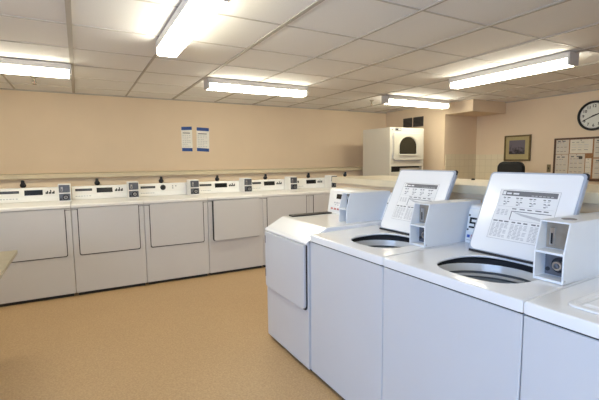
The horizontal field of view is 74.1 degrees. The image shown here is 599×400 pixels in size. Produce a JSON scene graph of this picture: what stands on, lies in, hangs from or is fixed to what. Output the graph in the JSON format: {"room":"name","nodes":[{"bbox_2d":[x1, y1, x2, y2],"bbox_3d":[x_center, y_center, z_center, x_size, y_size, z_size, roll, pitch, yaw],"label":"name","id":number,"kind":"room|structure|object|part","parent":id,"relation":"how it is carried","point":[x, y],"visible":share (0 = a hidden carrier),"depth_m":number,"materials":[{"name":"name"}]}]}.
{"room":"laundry","nodes":[
{"label":"laundry","id":0,"kind":"room"},
{"bbox_2d":[0,266,343,399],"bbox_3d":[0.808,1.212,2.473,8.460,0.080,8.720,-4,7,-29],"label":"floor","id":1,"kind":"structure","parent":0,"point":[207,337],"depth_m":3.05,"materials":[{"name":"beige tile"}]},
{"bbox_2d":[0,250,17,278],"bbox_3d":[-2.414,0.863,2.096,1.402,0.750,1.550,-4,7,-29],"label":"folding table","id":2,"kind":"object","parent":1,"relation":"on","point":[6,257],"visible":1,"depth_m":2.78,"materials":[{"name":"beige laminate"}]},
{"bbox_2d":[0,183,75,306],"bbox_3d":[-2.855,0.430,4.298,0.716,1.180,0.698,-4,7,-29],"label":"dryer","id":3,"kind":"object","parent":1,"relation":"on","point":[36,222],"visible":0.98,"depth_m":4.05,"materials":[{"name":"metal"}]},
{"bbox_3d":[-3.010,-0.076,4.411,0.555,0.085,0.015,-4,7,-29],"label":"control panel","id":4,"kind":"part","parent":3,"relation":"part of","materials":[{"name":"plastic"}]},
{"bbox_3d":[-2.690,0.360,3.986,0.592,0.490,0.006,-4,7,-29],"label":"door","id":5,"kind":"part","parent":3,"relation":"part of","materials":[{"name":"metal"}]},
{"bbox_3d":[-2.607,-0.032,4.412,0.106,0.075,0.008,-4,7,-29],"label":"lock plate","id":6,"kind":"part","parent":3,"relation":"part of","materials":[{"name":"metal"}]},
{"bbox_2d":[71,181,146,294],"bbox_3d":[-2.231,0.390,4.643,0.716,1.180,0.698,-4,7,-29],"label":"dryer","id":7,"kind":"object","parent":1,"relation":"on","point":[108,227],"visible":1,"depth_m":4.37,"materials":[{"name":"metal"}]},
{"bbox_3d":[-2.385,-0.116,4.755,0.555,0.085,0.015,-4,7,-29],"label":"control panel","id":8,"kind":"part","parent":7,"relation":"part of","materials":[{"name":"plastic"}]},
{"bbox_3d":[-2.065,0.319,4.331,0.592,0.490,0.006,-4,7,-29],"label":"door","id":9,"kind":"part","parent":7,"relation":"part of","materials":[{"name":"metal"}]},
{"bbox_3d":[-1.983,-0.072,4.756,0.106,0.075,0.008,-4,7,-29],"label":"lock plate","id":10,"kind":"part","parent":7,"relation":"part of","materials":[{"name":"metal"}]},
{"bbox_2d":[139,179,209,283],"bbox_3d":[-1.599,0.349,4.991,0.732,1.180,0.698,-4,7,-29],"label":"dryer","id":11,"kind":"object","parent":1,"relation":"on","point":[175,214],"visible":0.94,"depth_m":4.72,"materials":[{"name":"metal"}]},
{"bbox_3d":[-1.761,-0.157,5.099,0.555,0.085,0.015,-4,7,-29],"label":"control panel","id":12,"kind":"part","parent":11,"relation":"part of","materials":[{"name":"plastic"}]},
{"bbox_3d":[-1.434,0.279,4.679,0.608,0.490,0.006,-4,7,-29],"label":"door","id":13,"kind":"part","parent":11,"relation":"part of","materials":[{"name":"metal"}]},
{"bbox_3d":[-1.345,-0.113,5.108,0.106,0.075,0.008,-4,7,-29],"label":"lock plate","id":14,"kind":"part","parent":11,"relation":"part of","materials":[{"name":"metal"}]},
{"bbox_2d":[199,178,263,274],"bbox_3d":[-0.950,0.310,5.325,0.734,1.180,0.739,-4,7,-29],"label":"dryer","id":15,"kind":"object","parent":1,"relation":"on","point":[235,213],"visible":0.84,"depth_m":5.06,"materials":[{"name":"metal"}]},
{"bbox_3d":[-1.123,-0.198,5.451,0.555,0.085,0.015,-4,7,-29],"label":"control panel","id":16,"kind":"part","parent":15,"relation":"part of","materials":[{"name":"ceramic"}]},
{"bbox_3d":[-0.784,0.239,5.012,0.610,0.490,0.022,-4,7,-31],"label":"door","id":17,"kind":"part","parent":15,"relation":"part of","materials":[{"name":"metal"}]},
{"bbox_2d":[252,176,309,266],"bbox_3d":[-0.328,0.267,5.691,0.715,1.180,0.698,-4,7,-29],"label":"dryer","id":18,"kind":"object","parent":1,"relation":"on","point":[281,197],"visible":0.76,"depth_m":5.42,"materials":[{"name":"metal"}]},
{"bbox_3d":[-0.483,-0.239,5.804,0.555,0.085,0.015,-4,7,-29],"label":"control panel","id":19,"kind":"part","parent":18,"relation":"part of","materials":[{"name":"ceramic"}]},
{"bbox_3d":[-0.163,0.196,5.380,0.591,0.490,0.006,-4,7,-29],"label":"door","id":20,"kind":"part","parent":18,"relation":"part of","materials":[{"name":"metal"}]},
{"bbox_2d":[297,175,336,212],"bbox_3d":[0.294,0.227,6.034,0.712,1.180,0.698,-4,7,-29],"label":"dryer","id":21,"kind":"object","parent":1,"relation":"on","point":[319,189],"visible":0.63,"depth_m":5.89,"materials":[{"name":"metal"}]},
{"bbox_3d":[0.140,-0.280,6.148,0.555,0.085,0.015,-4,7,-29],"label":"control panel","id":22,"kind":"part","parent":21,"relation":"part of","materials":[{"name":"plastic"}]},
{"bbox_3d":[0.459,0.156,5.723,0.588,0.490,0.006,-4,7,-29],"label":"door","id":23,"kind":"part","parent":21,"relation":"part of","materials":[{"name":"metal"}]},
{"bbox_2d":[265,187,391,370],"bbox_3d":[0.234,0.522,3.062,0.818,1.187,0.656,-4,7,-29],"label":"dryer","id":24,"kind":"object","parent":1,"relation":"on","point":[287,239],"visible":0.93,"depth_m":2.85,"materials":[{"name":"white metal"}]},
{"bbox_3d":[-0.112,0.485,2.866,0.022,0.435,0.610,-4,7,-29],"label":"door","id":25,"kind":"part","parent":24,"relation":"part of","materials":[{"name":"white metal"}]},
{"bbox_2d":[363,127,423,175],"bbox_3d":[1.530,-0.194,6.496,0.710,1.903,0.684,-4,7,-29],"label":"dryer","id":26,"kind":"object","parent":1,"relation":"on","point":[388,151],"visible":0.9,"depth_m":6.18,"materials":[{"name":"white metal"}]},
{"bbox_3d":[1.680,-0.827,6.153,0.583,0.417,0.022,-4,7,-29],"label":"door","id":27,"kind":"part","parent":26,"relation":"part of","materials":[{"name":"white metal"}]},
{"bbox_3d":[1.677,-0.843,6.136,0.355,0.262,0.002,-4,7,-29],"label":"door glass","id":28,"kind":"part","parent":26,"relation":"part of","materials":[{"name":"brown glass"}]},
{"bbox_3d":[1.745,-0.482,6.289,0.400,0.057,0.025,-4,7,-29],"label":"control panel","id":29,"kind":"part","parent":26,"relation":"part of","materials":[{"name":"black plastic"}]},
{"bbox_2d":[310,170,481,399],"bbox_3d":[0.580,0.495,2.466,0.784,1.353,0.701,-4,7,-29],"label":"washing machine","id":30,"kind":"object","parent":1,"relation":"on","point":[347,268],"visible":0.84,"depth_m":2.27,"materials":[{"name":"white metal"}]},
{"bbox_2d":[352,235,411,247],"bbox_3d":[0.505,0.443,2.341,0.474,0.382,0.500,-4,7,-29],"label":"tub","id":31,"kind":"object","parent":30,"relation":"in","point":[358,241],"depth_m":2.53,"materials":[{"name":"metal"}]},
{"bbox_3d":[0.734,0.012,2.500,0.206,0.397,0.464,-4,7,-29],"label":"lid","id":32,"kind":"part","parent":30,"relation":"part of","materials":[{"name":"white metal"}]},
{"bbox_3d":[0.689,0.187,2.167,0.008,0.092,0.095,-4,7,-29],"label":"lock plate","id":33,"kind":"part","parent":30,"relation":"part of","materials":[{"name":"metal"}]},
{"bbox_2d":[382,172,598,399],"bbox_3d":[0.922,0.553,1.852,0.784,1.353,0.701,-4,7,-29],"label":"washing machine","id":34,"kind":"object","parent":1,"relation":"on","point":[453,314],"visible":0.94,"depth_m":1.70,"materials":[{"name":"white metal"}]},
{"bbox_3d":[1.079,0.164,1.973,0.035,0.183,0.573,-4,7,-29],"label":"control panel","id":35,"kind":"part","parent":34,"relation":"part of","materials":[{"name":"white plastic"}]},
{"bbox_2d":[438,257,537,283],"bbox_3d":[0.824,0.501,1.738,0.492,0.382,0.540,-4,7,-29],"label":"tub","id":36,"kind":"object","parent":34,"relation":"in","point":[454,270],"depth_m":1.90,"materials":[{"name":"metal"}]},
{"bbox_3d":[1.048,0.073,1.859,0.189,0.396,0.451,-4,7,-29],"label":"lid","id":37,"kind":"part","parent":34,"relation":"part of","materials":[{"name":"white metal"}]},
{"bbox_3d":[0.993,0.248,1.528,0.008,0.092,0.095,-4,7,-29],"label":"lock plate","id":38,"kind":"part","parent":34,"relation":"part of","materials":[{"name":"metal"}]},
{"bbox_2d":[497,162,524,172],"bbox_3d":[2.869,0.141,5.686,0.618,1.372,0.660,-4,7,-29],"label":"office chair","id":39,"kind":"object","parent":1,"relation":"on","point":[503,166],"visible":0.08,"depth_m":5.68,"materials":[{"name":"black plastic"}]},
{"bbox_2d":[520,277,598,399],"bbox_3d":[1.265,0.696,1.247,0.784,1.182,0.701,-4,7,-29],"label":"washing machine","id":40,"kind":"object","parent":1,"relation":"on","point":[560,353],"visible":1,"depth_m":1.25,"materials":[{"name":"white metal"}]},
{"bbox_3d":[1.156,0.342,1.133,0.385,0.016,0.553,-4,7,-29],"label":"lid","id":41,"kind":"part","parent":40,"relation":"part of","materials":[{"name":"white metal"}]},
{"bbox_2d":[0,89,385,173],"bbox_3d":[-1.295,-0.328,6.106,8.460,2.300,0.100,-4,7,-29],"label":"wall","id":42,"kind":"structure","parent":0,"point":[41,132],"depth_m":5.62,"materials":[{"name":"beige paint"}]},
{"bbox_2d":[0,170,362,196],"bbox_3d":[-1.497,0.246,5.731,7.480,1.237,0.450,-4,7,-29],"label":"wall ledge","id":43,"kind":"object","parent":42,"relation":"attached to","point":[52,182],"depth_m":5.21,"materials":[{"name":"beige paint"}]},
{"bbox_2d":[20,181,25,187],"bbox_3d":[-3.133,-0.177,4.496,0.060,0.085,0.040,-4,7,-29],"label":"plug","id":44,"kind":"object","parent":43,"relation":"attached to","point":[22,185],"visible":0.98,"depth_m":4.49,"materials":[{"name":"plastic"}]},
{"bbox_2d":[0,167,362,179],"bbox_3d":[-1.489,-0.392,5.641,7.480,0.050,0.510,-4,7,-29],"label":"trim","id":45,"kind":"structure","parent":42,"relation":"attached to","point":[232,171],"depth_m":5.23,"materials":[{"name":"beige laminate"}]},
{"bbox_2d":[181,127,192,150],"bbox_3d":[-1.643,-0.892,5.797,0.157,0.360,0.003,-4,7,-29],"label":"notice sign","id":46,"kind":"object","parent":42,"relation":"attached to","point":[186,132],"visible":1,"depth_m":5.80,"materials":[{"name":"beige paper"}]},
{"bbox_2d":[196,127,208,151],"bbox_3d":[-1.438,-0.898,5.911,0.196,0.359,0.003,-4,7,-29],"label":"notice sign","id":47,"kind":"object","parent":42,"relation":"attached to","point":[202,134],"visible":1,"depth_m":5.91,"materials":[{"name":"beige paper"}]},
{"bbox_2d":[0,0,598,112],"bbox_3d":[0.786,-1.156,2.236,8.460,0.080,8.720,-4,7,-29],"label":"ceiling","id":48,"kind":"structure","parent":0,"point":[353,18],"depth_m":3.08,"materials":[{"name":"tile"}]},
{"bbox_2d":[30,76,37,84],"bbox_3d":[-2.702,-1.219,4.042,0.068,0.078,0.068,-4,7,-29],"label":"sprinkler","id":49,"kind":"object","parent":48,"relation":"attached to","point":[33,77],"visible":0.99,"depth_m":4.04,"materials":[{"name":"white metal"}]},
{"bbox_2d":[0,57,71,78],"bbox_3d":[-2.603,-1.130,3.313,1.220,0.109,0.154,-4,7,-29],"label":"ceiling lamp","id":50,"kind":"object","parent":48,"relation":"attached to","point":[7,65],"visible":1,"depth_m":3.42,"materials":[{"name":"beige plastic"}]},
{"bbox_2d":[0,64,68,78],"bbox_3d":[-2.603,-1.105,3.315,1.178,0.054,0.144,-4,7,-29],"label":"diffuser","id":51,"kind":"object","parent":50,"relation":"attached to","point":[43,70],"depth_m":3.43,"materials":[{"name":"beige plastic"}]},
{"bbox_2d":[156,0,230,58],"bbox_3d":[-0.686,-1.057,2.401,0.149,0.109,1.220,-4,7,-29],"label":"ceiling lamp","id":52,"kind":"object","parent":48,"relation":"attached to","point":[190,17],"visible":1,"depth_m":2.29,"materials":[{"name":"beige plastic"}]},
{"bbox_2d":[204,78,307,97],"bbox_3d":[-0.467,-1.272,4.525,1.220,0.109,0.154,-4,7,-29],"label":"ceiling lamp","id":53,"kind":"object","parent":48,"relation":"attached to","point":[216,84],"visible":1,"depth_m":4.43,"materials":[{"name":"beige plastic"}]},
{"bbox_2d":[207,83,305,96],"bbox_3d":[-0.467,-1.247,4.527,1.178,0.054,0.144,-4,7,-29],"label":"diffuser","id":54,"kind":"object","parent":53,"relation":"attached to","point":[229,87],"depth_m":4.47,"materials":[{"name":"beige plastic"}]},
{"bbox_2d":[0,0,598,113],"bbox_3d":[0.786,-1.112,2.240,8.260,0.016,8.520,-4,7,-29],"label":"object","id":55,"kind":"structure","parent":48,"relation":"attached to","point":[67,2],"depth_m":3.44,"materials":[{"name":"metal"}]},
{"bbox_2d":[381,95,449,108],"bbox_3d":[1.704,-1.416,5.761,1.215,0.109,0.144,-4,7,-29],"label":"ceiling lamp","id":56,"kind":"object","parent":48,"relation":"attached to","point":[388,99],"visible":1,"depth_m":5.67,"materials":[{"name":"beige plastic"}]},
{"bbox_2d":[387,99,448,108],"bbox_3d":[1.704,-1.391,5.764,1.173,0.054,0.134,-4,7,-29],"label":"diffuser","id":57,"kind":"object","parent":56,"relation":"attached to","point":[403,102],"depth_m":5.71,"materials":[{"name":"beige plastic"}]},
{"bbox_2d":[449,51,578,88],"bbox_3d":[1.988,-1.225,3.833,0.144,0.109,1.225,-4,7,-29],"label":"ceiling lamp","id":58,"kind":"object","parent":48,"relation":"attached to","point":[565,59],"visible":1,"depth_m":3.66,"materials":[{"name":"beige plastic"}]},
{"bbox_2d":[386,107,476,169],"bbox_3d":[2.340,-0.477,7.254,0.780,2.300,1.405,-4,7,-29],"label":"wall","id":59,"kind":"structure","parent":0,"point":[444,134],"depth_m":6.61,"materials":[{"name":"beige paint"}]},
{"bbox_2d":[403,116,423,127],"bbox_3d":[1.987,-1.361,6.958,0.022,0.169,0.470,-4,7,-29],"label":"air vent","id":60,"kind":"object","parent":59,"relation":"in","point":[414,121],"visible":1,"depth_m":6.94,"materials":[{"name":"black metal"}]},
{"bbox_2d":[403,118,411,127],"bbox_3d":[1.929,-1.371,7.064,0.022,0.165,0.228,-4,7,-29],"label":"grille","id":61,"kind":"object","parent":60,"relation":"attached to","point":[407,123],"depth_m":7.07,"materials":[{"name":"black metal"}]},
{"bbox_2d":[413,116,423,126],"bbox_3d":[2.046,-1.351,6.853,0.022,0.165,0.228,-4,7,-29],"label":"grille","id":62,"kind":"object","parent":60,"relation":"attached to","point":[417,121],"depth_m":6.85,"materials":[{"name":"black metal"}]},
{"bbox_2d":[445,99,505,116],"bbox_3d":[2.796,-1.455,6.312,0.780,0.175,0.515,-4,7,-29],"label":"soffit","id":63,"kind":"object","parent":59,"relation":"attached to","point":[472,107],"depth_m":6.12,"materials":[{"name":"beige paint"}]},
{"bbox_2d":[336,183,598,212],"bbox_3d":[1.808,0.636,1.671,0.540,1.207,5.050,-4,7,-29],"label":"wall","id":64,"kind":"structure","parent":0,"point":[585,208],"depth_m":2.46,"materials":[{"name":"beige paint"}]},
{"bbox_2d":[332,175,598,204],"bbox_3d":[1.806,0.008,1.611,0.610,0.055,5.110,-4,7,-29],"label":"trim","id":65,"kind":"structure","parent":64,"relation":"on","point":[464,186],"depth_m":2.74,"materials":[{"name":"beige laminate"}]},
{"bbox_2d":[476,90,598,184],"bbox_3d":[4.476,-0.204,4.326,0.100,2.300,8.620,-4,7,-29],"label":"wall","id":66,"kind":"structure","parent":0,"point":[547,119],"depth_m":5.86,"materials":[{"name":"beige paint"}]},
{"bbox_2d":[445,154,503,179],"bbox_3d":[2.827,0.002,6.459,0.750,1.495,0.530,-4,7,-29],"label":"tile backsplash","id":67,"kind":"structure","parent":66,"relation":"attached to","point":[468,166],"depth_m":6.63,"materials":[{"name":"beige tile"}]},
{"bbox_2d":[504,134,531,160],"bbox_3d":[3.364,-0.802,6.136,0.026,0.394,0.420,-4,7,-29],"label":"framed picture","id":68,"kind":"object","parent":66,"relation":"attached to","point":[516,147],"visible":1,"depth_m":6.12},
{"bbox_2d":[509,140,524,153],"bbox_3d":[3.361,-0.816,6.137,0.002,0.213,0.253,-4,7,-29],"label":"print","id":69,"kind":"object","parent":68,"relation":"attached to","point":[515,146],"depth_m":6.13},
{"bbox_2d":[547,164,550,171],"bbox_3d":[3.608,-0.459,5.750,0.013,0.110,0.055,-4,7,-29],"label":"switch plate","id":70,"kind":"object","parent":66,"relation":"attached to","point":[548,165],"visible":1,"depth_m":5.74,"materials":[{"name":"beige plastic"}]},
{"bbox_2d":[553,136,598,181],"bbox_3d":[3.926,-0.531,5.152,0.025,0.587,1.205,-4,7,-29],"label":"pinboard","id":71,"kind":"object","parent":66,"relation":"attached to","point":[587,155],"visible":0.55,"depth_m":5.33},
{"bbox_2d":[555,154,567,173],"bbox_3d":[3.682,-0.479,5.587,0.011,0.321,0.168,-4,7,-29],"label":"paper","id":72,"kind":"object","parent":71,"relation":"attached to","point":[561,161],"visible":0.88,"depth_m":5.58,"materials":[{"name":"white paper"}]},
{"bbox_2d":[556,140,568,153],"bbox_3d":[3.680,-0.742,5.560,0.011,0.195,0.170,-4,7,-29],"label":"paper","id":73,"kind":"object","parent":71,"relation":"attached to","point":[562,146],"visible":1,"depth_m":5.56,"materials":[{"name":"white paper"}]},
{"bbox_2d":[568,154,584,173],"bbox_3d":[3.776,-0.466,5.420,0.011,0.327,0.197,-4,7,-29],"label":"paper","id":74,"kind":"object","parent":71,"relation":"attached to","point":[576,161],"visible":0.94,"depth_m":5.42,"materials":[{"name":"white paper"}]},
{"bbox_2d":[569,156,580,173],"bbox_3d":[3.776,-0.472,5.427,0.001,0.258,0.151,-4,7,-29],"label":"print","id":75,"kind":"object","parent":74,"relation":"attached to","point":[574,161],"depth_m":5.43},
{"bbox_2d":[570,139,592,152],"bbox_3d":[3.795,-0.724,5.354,0.011,0.186,0.276,-4,7,-29],"label":"paper","id":76,"kind":"object","parent":71,"relation":"attached to","point":[581,145],"visible":1,"depth_m":5.35,"materials":[{"name":"white paper"}]},
{"bbox_2d":[585,158,590,174],"bbox_3d":[3.845,-0.431,5.297,0.011,0.250,0.070,-4,7,-29],"label":"paper","id":77,"kind":"object","parent":71,"relation":"attached to","point":[587,160],"visible":0.92,"depth_m":5.29,"materials":[{"name":"white paper"}]},
{"bbox_2d":[592,159,598,178],"bbox_3d":[3.937,-0.406,5.133,0.011,0.260,0.262,-4,7,-29],"label":"paper","id":78,"kind":"object","parent":71,"relation":"attached to","point":[595,174],"visible":1,"depth_m":5.22,"materials":[{"name":"white paper"}]},
{"bbox_2d":[594,139,598,156],"bbox_3d":[3.930,-0.673,5.115,0.011,0.245,0.242,-4,7,-29],"label":"paper","id":79,"kind":"object","parent":71,"relation":"attached to","point":[596,142],"visible":1,"depth_m":5.20,"materials":[{"name":"white paper"}]},
{"bbox_2d":[577,100,598,130],"bbox_3d":[3.854,-1.106,5.203,0.038,0.390,0.390,-4,7,-29],"label":"wall clock","id":80,"kind":"object","parent":66,"relation":"attached to","point":[588,114],"visible":1,"depth_m":5.25,"materials":[{"name":"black plastic"}]}
]}

